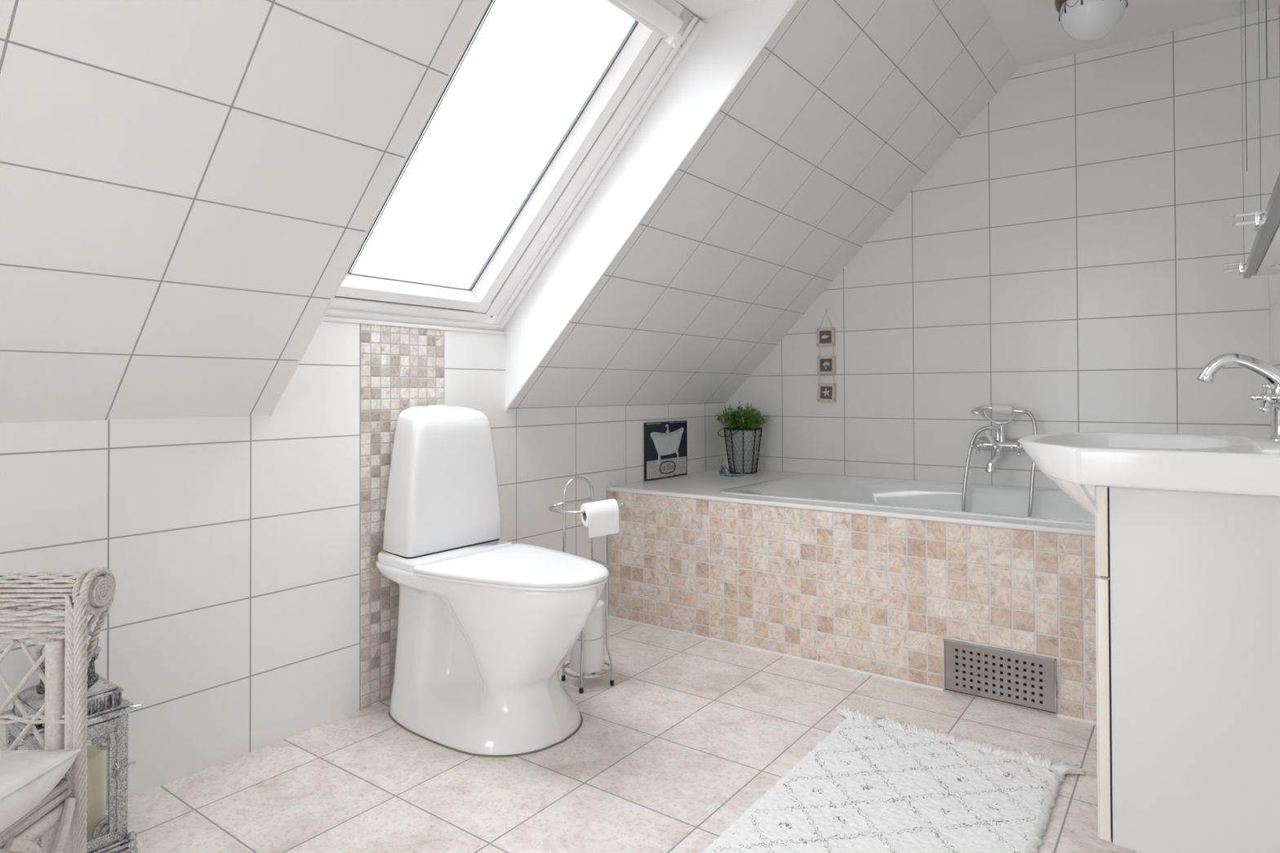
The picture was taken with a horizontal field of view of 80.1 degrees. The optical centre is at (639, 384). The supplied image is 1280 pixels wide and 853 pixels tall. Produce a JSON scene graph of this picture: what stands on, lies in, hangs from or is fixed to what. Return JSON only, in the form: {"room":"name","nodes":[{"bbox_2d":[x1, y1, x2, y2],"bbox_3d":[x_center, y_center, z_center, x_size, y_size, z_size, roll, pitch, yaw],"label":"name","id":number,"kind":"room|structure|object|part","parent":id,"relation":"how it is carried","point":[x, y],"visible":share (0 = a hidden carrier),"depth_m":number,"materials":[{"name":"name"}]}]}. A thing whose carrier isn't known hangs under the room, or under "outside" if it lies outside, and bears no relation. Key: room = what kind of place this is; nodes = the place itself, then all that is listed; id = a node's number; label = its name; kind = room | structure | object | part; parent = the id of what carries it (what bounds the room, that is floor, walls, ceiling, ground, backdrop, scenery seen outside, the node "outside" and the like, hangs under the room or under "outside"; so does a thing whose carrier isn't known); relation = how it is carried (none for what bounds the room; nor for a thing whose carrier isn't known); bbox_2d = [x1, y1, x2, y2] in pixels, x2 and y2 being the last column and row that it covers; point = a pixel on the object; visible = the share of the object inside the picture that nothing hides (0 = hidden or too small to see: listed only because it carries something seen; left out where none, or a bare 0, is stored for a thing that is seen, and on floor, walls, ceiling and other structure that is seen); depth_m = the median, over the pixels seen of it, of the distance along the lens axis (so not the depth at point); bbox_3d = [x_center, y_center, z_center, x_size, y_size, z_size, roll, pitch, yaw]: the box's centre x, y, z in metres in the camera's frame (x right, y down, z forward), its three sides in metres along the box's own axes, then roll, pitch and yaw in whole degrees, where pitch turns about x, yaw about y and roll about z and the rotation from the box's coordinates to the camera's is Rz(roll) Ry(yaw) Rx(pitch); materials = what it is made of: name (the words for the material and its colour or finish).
{"room":"bathroom","nodes":[
{"label":"bathroom","id":0,"kind":"room"},
{"bbox_2d":[0,320,726,807],"bbox_3d":[-1.003,0.380,2.026,0.101,1.122,4.750,-1,-1,36],"label":"wall","id":1,"kind":"structure","parent":0,"point":[252,609],"depth_m":1.99,"materials":[{"name":"tile"}]},
{"bbox_2d":[321,316,506,334],"bbox_3d":[-0.755,-0.180,2.362,0.094,0.012,0.835,-1,-1,36],"label":"trim","id":2,"kind":"structure","parent":1,"relation":"on","point":[325,318],"depth_m":2.34,"materials":[{"name":"white tile"}]},
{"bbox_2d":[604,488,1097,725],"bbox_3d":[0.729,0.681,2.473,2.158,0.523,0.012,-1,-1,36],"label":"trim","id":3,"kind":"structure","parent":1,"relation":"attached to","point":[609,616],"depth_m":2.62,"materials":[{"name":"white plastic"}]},
{"bbox_2d":[0,0,1018,422],"bbox_3d":[-0.399,-0.646,1.620,1.445,1.445,4.800,-1,-1,36],"label":"sloped ceiling","id":4,"kind":"structure","parent":0,"point":[188,188],"depth_m":1.62,"materials":[{"name":"tile"}]},
{"bbox_2d":[269,0,491,416],"bbox_3d":[-0.566,-0.536,1.704,1.264,1.236,0.006,-1,-1,36],"label":"trim","id":5,"kind":"structure","parent":4,"relation":"attached to","point":[488,2],"depth_m":1.70,"materials":[{"name":"white paint"}]},
{"bbox_2d":[324,0,705,331],"bbox_3d":[-0.422,-0.647,2.121,0.908,0.917,0.843,-1,-1,36],"label":"window","id":6,"kind":"structure","parent":4,"relation":"in","point":[660,33],"depth_m":2.30,"materials":[{"name":"white paint"}]},
{"bbox_2d":[502,0,792,407],"bbox_3d":[-0.068,-0.531,2.381,1.264,1.236,0.006,-1,-1,36],"label":"window reveal","id":7,"kind":"structure","parent":4,"relation":"attached to","point":[728,41],"depth_m":2.34,"materials":[{"name":"white paint"}]},
{"bbox_2d":[505,0,797,411],"bbox_3d":[-0.017,-0.481,2.343,1.140,1.141,0.011,-1,-1,36],"label":"trim","id":8,"kind":"structure","parent":4,"relation":"attached to","point":[792,4],"depth_m":2.28,"materials":[{"name":"white plastic"}]},
{"bbox_2d":[674,0,759,20],"bbox_3d":[0.005,-1.070,1.810,0.477,0.030,0.895,-1,-1,36],"label":"trim","id":9,"kind":"structure","parent":4,"relation":"attached to","point":[701,9],"depth_m":2.12,"materials":[{"name":"white paint"}]},
{"bbox_2d":[105,617,1135,852],"bbox_3d":[-0.062,0.961,1.391,2.398,0.060,4.850,-1,-1,36],"label":"floor","id":10,"kind":"structure","parent":0,"point":[690,732],"depth_m":1.84,"materials":[{"name":"beige tile"}]},
{"bbox_2d":[0,567,115,852],"bbox_3d":[-1.094,0.495,0.899,0.539,0.869,0.633,0,-1,0],"label":"wicker armchair","id":11,"kind":"object","parent":10,"relation":"on","point":[60,817],"visible":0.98,"depth_m":1.14,"materials":[{"name":"white wicker"}]},
{"bbox_3d":[-0.854,0.615,0.911,0.054,0.085,0.514,0,-1,-4],"label":"rail","id":12,"kind":"part","parent":11,"relation":"part of","materials":[{"name":"grey wicker"}]},
{"bbox_2d":[0,749,81,832],"bbox_3d":[-1.070,0.565,0.906,0.467,0.069,0.472,0,-1,0],"label":"seat cushion","id":13,"kind":"object","parent":11,"relation":"on","point":[27,777],"visible":1,"depth_m":1.07,"materials":[{"name":"fabric"}]},
{"bbox_3d":[-1.076,0.322,1.181,0.465,0.061,0.060,0,-1,0],"label":"rolled arm","id":14,"kind":"part","parent":11,"relation":"part of","materials":[{"name":"grey wicker"}]},
{"bbox_3d":[-0.881,0.781,1.146,0.028,0.300,0.027,-1,-1,36],"label":"leg","id":15,"kind":"part","parent":11,"relation":"part of","materials":[{"name":"grey wicker"}]},
{"bbox_3d":[-0.881,0.644,1.148,0.026,0.515,0.025,-1,-1,36],"label":"arm post","id":16,"kind":"part","parent":11,"relation":"part of","materials":[{"name":"grey wicker"}]},
{"bbox_3d":[-0.850,0.616,1.148,0.028,0.597,0.026,-1,-1,36],"label":"braided post","id":17,"kind":"part","parent":11,"relation":"part of","materials":[{"name":"grey wicker"}]},
{"bbox_2d":[0,630,142,852],"bbox_3d":[-1.127,0.709,1.501,0.183,0.453,0.194,-1,-1,36],"label":"metal lantern","id":18,"kind":"object","parent":10,"relation":"on","point":[108,712],"visible":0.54,"depth_m":1.50,"materials":[{"name":"silver metal"}]},
{"bbox_3d":[-1.127,0.781,1.500,0.146,0.250,0.158,-1,-1,36],"label":"corner frame","id":19,"kind":"part","parent":18,"relation":"part of","materials":[{"name":"silver metal"}]},
{"bbox_3d":[-1.068,0.779,1.456,0.012,0.240,0.138,-1,-1,36],"label":"door","id":20,"kind":"part","parent":18,"relation":"part of","materials":[{"name":"silver metal"}]},
{"bbox_2d":[86,745,104,840],"bbox_3d":[-1.114,0.816,1.518,0.076,0.176,0.076,-1,-1,36],"label":"pillar candle","id":21,"kind":"object","parent":18,"relation":"on","point":[95,757],"visible":0.23,"depth_m":1.51,"materials":[{"name":"beige wax"}]},
{"bbox_2d":[375,404,608,757],"bbox_3d":[-0.392,0.501,2.137,0.725,0.878,0.412,-1,-1,36],"label":"toilet","id":22,"kind":"object","parent":10,"relation":"on","point":[487,625],"visible":1,"depth_m":2.09,"materials":[{"name":"white ceramic"}]},
{"bbox_3d":[-0.300,0.508,2.064,0.487,0.009,0.400,-1,-1,36],"label":"seat","id":23,"kind":"part","parent":22,"relation":"part of","materials":[{"name":"white plastic"}]},
{"bbox_3d":[-0.300,0.494,2.064,0.489,0.017,0.402,-1,-1,36],"label":"lid","id":24,"kind":"part","parent":22,"relation":"part of","materials":[{"name":"white plastic"}]},
{"bbox_2d":[547,476,625,693],"bbox_3d":[-0.175,0.619,2.390,0.204,0.645,0.177,0,-1,-28],"label":"stand","id":25,"kind":"object","parent":10,"relation":"on","point":[563,503],"visible":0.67,"depth_m":2.39,"materials":[{"name":"grey metal"}]},
{"bbox_3d":[-0.198,0.617,2.454,0.117,0.639,0.011,0,-1,-33],"label":"arched frame","id":26,"kind":"part","parent":25,"relation":"part of","materials":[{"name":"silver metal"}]},
{"bbox_3d":[-0.179,0.750,2.334,0.015,0.370,0.028,0,-1,20],"label":"leg","id":27,"kind":"part","parent":25,"relation":"part of","materials":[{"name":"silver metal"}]},
{"bbox_3d":[-0.173,0.382,2.390,0.210,0.028,0.161,0,-1,-26],"label":"roll arm","id":28,"kind":"part","parent":25,"relation":"part of","materials":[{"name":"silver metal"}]},
{"bbox_2d":[569,635,604,673],"bbox_3d":[-0.166,0.844,2.403,0.109,0.100,0.109,-1,-1,36],"label":"toilet paper roll","id":29,"kind":"object","parent":25,"relation":"on","point":[593,661],"visible":0.63,"depth_m":2.36,"materials":[{"name":"white paper"}]},
{"bbox_2d":[577,600,604,640],"bbox_3d":[-0.167,0.742,2.404,0.109,0.100,0.109,-1,-1,36],"label":"toilet paper roll","id":30,"kind":"object","parent":29,"relation":"on","point":[593,628],"visible":0.44,"depth_m":2.36,"materials":[{"name":"white paper"}]},
{"bbox_2d":[580,498,618,537],"bbox_3d":[-0.124,0.408,2.333,0.104,0.107,0.074,0,-1,-25],"label":"toilet paper roll","id":31,"kind":"object","parent":25,"relation":"on","point":[601,517],"visible":0.99,"depth_m":2.30,"materials":[{"name":"white paper"}]},
{"bbox_3d":[-0.098,0.750,2.386,0.028,0.370,0.015,0,-1,21],"label":"leg","id":32,"kind":"part","parent":25,"relation":"part of","materials":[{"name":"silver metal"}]},
{"bbox_2d":[606,467,1097,722],"bbox_3d":[1.021,0.678,2.869,2.154,0.530,0.984,-1,-1,36],"label":"tub surround","id":33,"kind":"object","parent":10,"relation":"on","point":[873,589],"visible":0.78,"depth_m":2.50,"materials":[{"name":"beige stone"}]},
{"bbox_2d":[644,420,687,480],"bbox_3d":[0.122,0.297,3.458,0.013,0.254,0.334,-1,-1,36],"label":"sign","id":34,"kind":"object","parent":33,"relation":"on","point":[665,443],"visible":1,"depth_m":3.44,"materials":[{"name":"black"}]},
{"bbox_2d":[718,457,728,475],"bbox_3d":[0.385,0.380,3.525,0.047,0.090,0.029,-1,-1,36],"label":"glass bottle","id":35,"kind":"object","parent":33,"relation":"on","point":[722,470],"visible":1,"depth_m":3.51,"materials":[{"name":"teal glass"}]},
{"bbox_2d":[715,399,769,474],"bbox_3d":[0.492,0.249,3.657,0.280,0.351,0.290,-1,-1,36],"label":"potted plant","id":36,"kind":"object","parent":33,"relation":"on","point":[742,439],"visible":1,"depth_m":3.60,"materials":[{"name":"green plant"}]},
{"bbox_3d":[0.494,0.320,3.659,0.168,0.200,0.168,-1,-1,36],"label":"pot","id":37,"kind":"part","parent":36,"relation":"part of","materials":[{"name":"grey metal"}]},
{"bbox_2d":[943,639,1056,713],"bbox_3d":[1.051,0.855,2.236,0.302,0.153,0.010,-1,-1,36],"label":"vent grille","id":38,"kind":"object","parent":33,"relation":"attached to","point":[1013,677],"visible":1,"depth_m":2.23,"materials":[{"name":"silver metal"}]},
{"bbox_2d":[701,706,1085,852],"bbox_3d":[0.515,0.920,1.593,0.616,0.021,1.084,-1,-1,36],"label":"bath rug","id":39,"kind":"object","parent":10,"relation":"on","point":[873,784],"visible":1,"depth_m":1.69,"materials":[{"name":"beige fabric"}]},
{"bbox_2d":[720,473,1094,525],"bbox_3d":[1.184,0.676,2.799,1.619,0.532,0.825,-1,-1,36],"label":"bathtub","id":40,"kind":"object","parent":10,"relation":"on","point":[1055,505],"visible":0.22,"depth_m":3.14,"materials":[{"name":"white ceramic"}]},
{"bbox_2d":[1094,485,1279,852],"bbox_3d":[1.170,0.557,1.554,0.353,0.742,0.632,-1,-1,36],"label":"vanity cabinet","id":41,"kind":"object","parent":10,"relation":"on","point":[1188,583],"visible":0.84,"depth_m":1.32,"materials":[{"name":"white paint"}]},
{"bbox_3d":[1.035,0.273,1.656,0.020,0.166,0.632,-1,-1,36],"label":"drawer","id":42,"kind":"part","parent":41,"relation":"part of","materials":[{"name":"white wood"}]},
{"bbox_3d":[0.943,0.598,1.524,0.020,0.476,0.314,-1,-1,36],"label":"door","id":43,"kind":"part","parent":41,"relation":"part of","materials":[{"name":"white wood"}]},
{"bbox_2d":[1018,431,1279,520],"bbox_3d":[1.099,0.216,1.609,0.529,0.206,0.672,-1,-1,36],"label":"washbasin","id":44,"kind":"object","parent":41,"relation":"in","point":[1248,464],"visible":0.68,"depth_m":1.37,"materials":[{"name":"white ceramic"}]},
{"bbox_2d":[1196,353,1279,441],"bbox_3d":[1.235,0.025,1.531,0.125,0.174,0.158,0,-1,-29],"label":"mixer tap","id":45,"kind":"object","parent":44,"relation":"on","point":[1270,395],"visible":1,"depth_m":1.50,"materials":[{"name":"silver metal"}]},
{"bbox_3d":[1.215,-0.021,1.526,0.150,0.082,0.030,-1,-1,36],"label":"spout","id":46,"kind":"part","parent":45,"relation":"part of","materials":[{"name":"silver metal"}]},
{"bbox_3d":[1.268,0.028,1.545,0.059,0.059,0.025,0,-1,-9],"label":"cross handle","id":47,"kind":"part","parent":45,"relation":"part of","materials":[{"name":"silver metal"}]},
{"bbox_3d":[1.212,0.027,1.470,0.025,0.059,0.059,0,-1,-9],"label":"cross handle","id":48,"kind":"part","parent":45,"relation":"part of","materials":[{"name":"silver metal"}]},
{"bbox_2d":[717,426,762,474],"bbox_3d":[0.492,0.317,3.656,0.188,0.216,0.196,-1,-1,36],"label":"wire basket","id":49,"kind":"object","parent":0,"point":[743,444],"depth_m":3.60,"materials":[{"name":"black metal"}]},
{"bbox_2d":[725,15,1271,488],"bbox_3d":[1.340,-0.183,3.317,2.158,2.258,0.100,-1,-1,36],"label":"wall","id":50,"kind":"structure","parent":0,"point":[1061,261],"depth_m":3.04,"materials":[{"name":"tile"}]},
{"bbox_2d":[816,308,835,402],"bbox_3d":[0.875,-0.136,3.581,0.091,0.444,0.024,-1,-1,36],"label":"picture","id":51,"kind":"object","parent":50,"relation":"attached to","point":[825,336],"visible":1,"depth_m":3.58,"materials":[{"name":"beige paint"}]},
{"bbox_3d":[0.874,-0.221,3.584,0.087,0.087,0.012,-1,-1,36],"label":"frame","id":52,"kind":"part","parent":51,"relation":"part of","materials":[{"name":"beige paint"}]},
{"bbox_2d":[819,330,831,343],"bbox_3d":[0.875,-0.221,3.586,0.061,0.061,0.003,-1,-1,36],"label":"picture","id":53,"kind":"object","parent":51,"relation":"attached to","point":[825,336],"depth_m":3.58},
{"bbox_2d":[820,358,831,371],"bbox_3d":[0.877,-0.089,3.583,0.061,0.061,0.003,-1,-1,36],"label":"picture","id":54,"kind":"object","parent":51,"relation":"attached to","point":[825,363],"depth_m":3.58},
{"bbox_3d":[0.877,0.040,3.580,0.091,0.091,0.012,-1,-1,36],"label":"frame","id":55,"kind":"part","parent":51,"relation":"part of","materials":[{"name":"beige paint"}]},
{"bbox_2d":[820,386,832,399],"bbox_3d":[0.877,0.040,3.582,0.064,0.064,0.003,-1,-1,36],"label":"picture","id":56,"kind":"object","parent":51,"relation":"attached to","point":[826,392],"depth_m":3.58},
{"bbox_3d":[0.876,-0.089,3.582,0.087,0.087,0.012,-1,-1,36],"label":"frame","id":57,"kind":"part","parent":51,"relation":"part of","materials":[{"name":"beige paint"}]},
{"bbox_2d":[969,410,1025,472],"bbox_3d":[1.467,0.230,3.079,0.246,0.249,0.140,-1,-1,36],"label":"mixer tap","id":58,"kind":"object","parent":50,"relation":"attached to","point":[998,444],"visible":0.86,"depth_m":3.06,"materials":[{"name":"grey metal"}]},
{"bbox_3d":[1.372,0.252,3.089,0.066,0.066,0.021,-1,-1,36],"label":"cross handle","id":59,"kind":"part","parent":58,"relation":"part of","materials":[{"name":"silver metal"}]},
{"bbox_3d":[1.413,0.223,3.064,0.052,0.073,0.020,0,-1,-7],"label":"diverter lever","id":60,"kind":"part","parent":58,"relation":"part of","materials":[{"name":"white metal"}]},
{"bbox_3d":[1.426,0.302,3.063,0.077,0.106,0.040,0,-1,-12],"label":"spout","id":61,"kind":"part","parent":58,"relation":"part of","materials":[{"name":"silver metal"}]},
{"bbox_2d":[961,404,1038,516],"bbox_3d":[1.424,0.395,3.024,0.274,0.632,0.130,-1,-1,36],"label":"shower","id":62,"kind":"object","parent":58,"relation":"attached to","point":[1002,409],"visible":0.67,"depth_m":3.06,"materials":[{"name":"silver metal"}]},
{"bbox_3d":[1.456,0.101,3.058,0.079,0.044,0.041,-1,-1,36],"label":"handle","id":63,"kind":"part","parent":62,"relation":"part of","materials":[{"name":"white ceramic"}]},
{"bbox_3d":[1.492,0.251,3.001,0.066,0.066,0.021,-1,-1,36],"label":"cross handle","id":64,"kind":"part","parent":58,"relation":"part of","materials":[{"name":"silver metal"}]},
{"bbox_2d":[982,0,1240,66],"bbox_3d":[0.501,-1.353,0.995,0.938,0.080,4.850,-1,-1,36],"label":"ceiling","id":65,"kind":"structure","parent":0,"point":[1032,30],"depth_m":2.73,"materials":[{"name":"white paint"}]},
{"bbox_2d":[1054,0,1128,40],"bbox_3d":[1.425,-1.195,2.400,0.210,0.213,0.210,-1,-1,36],"label":"ceiling lamp","id":66,"kind":"object","parent":65,"relation":"attached to","point":[1081,20],"visible":1,"depth_m":2.35,"materials":[{"name":"white glass"}]},
{"bbox_2d":[1268,274,1279,433],"bbox_3d":[0.843,-0.223,0.735,0.100,2.288,4.850,-1,-1,36],"label":"wall","id":67,"kind":"structure","parent":0,"point":[1274,280],"depth_m":2.46,"materials":[{"name":"tile"}]},
{"bbox_2d":[1223,0,1279,278],"bbox_3d":[1.011,-0.588,1.182,0.151,0.694,1.265,-1,-1,36],"label":"mirror","id":68,"kind":"object","parent":67,"relation":"attached to","point":[1260,19],"visible":1,"depth_m":1.25,"materials":[{"name":"white"}]},
{"bbox_3d":[1.312,-0.255,1.678,0.044,0.024,0.055,-1,-1,36],"label":"handle","id":69,"kind":"part","parent":68,"relation":"part of","materials":[{"name":"silver metal"}]},
{"bbox_3d":[0.964,-0.259,1.205,0.044,0.024,0.055,-1,-1,36],"label":"handle","id":70,"kind":"part","parent":68,"relation":"part of","materials":[{"name":"silver metal"}]},
{"bbox_2d":[1240,0,1260,266],"bbox_3d":[1.184,-0.594,1.478,0.004,0.677,0.583,-1,-1,36],"label":"mirror glass","id":71,"kind":"object","parent":68,"relation":"on","point":[1250,31],"depth_m":1.45,"materials":[{"name":"white"}]},
{"bbox_3d":[0.986,-0.249,1.198,0.013,0.016,1.265,-1,-1,36],"label":"rail","id":72,"kind":"part","parent":68,"relation":"part of","materials":[{"name":"grey metal"}]},
{"bbox_3d":[1.191,-0.589,1.472,0.014,0.688,0.584,-1,-1,36],"label":"door","id":73,"kind":"part","parent":68,"relation":"part of","materials":[{"name":"grey metal"}]},
{"bbox_2d":[1258,0,1279,218],"bbox_3d":[0.808,-0.598,0.967,0.004,0.677,0.677,-1,-1,36],"label":"mirror glass","id":74,"kind":"object","parent":68,"relation":"on","point":[1268,10],"depth_m":1.08,"materials":[{"name":"white"}]},
{"bbox_2d":[1270,264,1279,269],"bbox_3d":[1.325,-0.240,1.554,0.060,0.003,0.060,-1,-1,36],"label":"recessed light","id":75,"kind":"object","parent":68,"relation":"attached to","point":[1272,266],"depth_m":1.56,"materials":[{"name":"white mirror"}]},
{"bbox_3d":[0.816,-0.593,0.961,0.014,0.688,0.678,-1,-1,36],"label":"door","id":76,"kind":"part","parent":68,"relation":"part of","materials":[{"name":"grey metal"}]}
]}

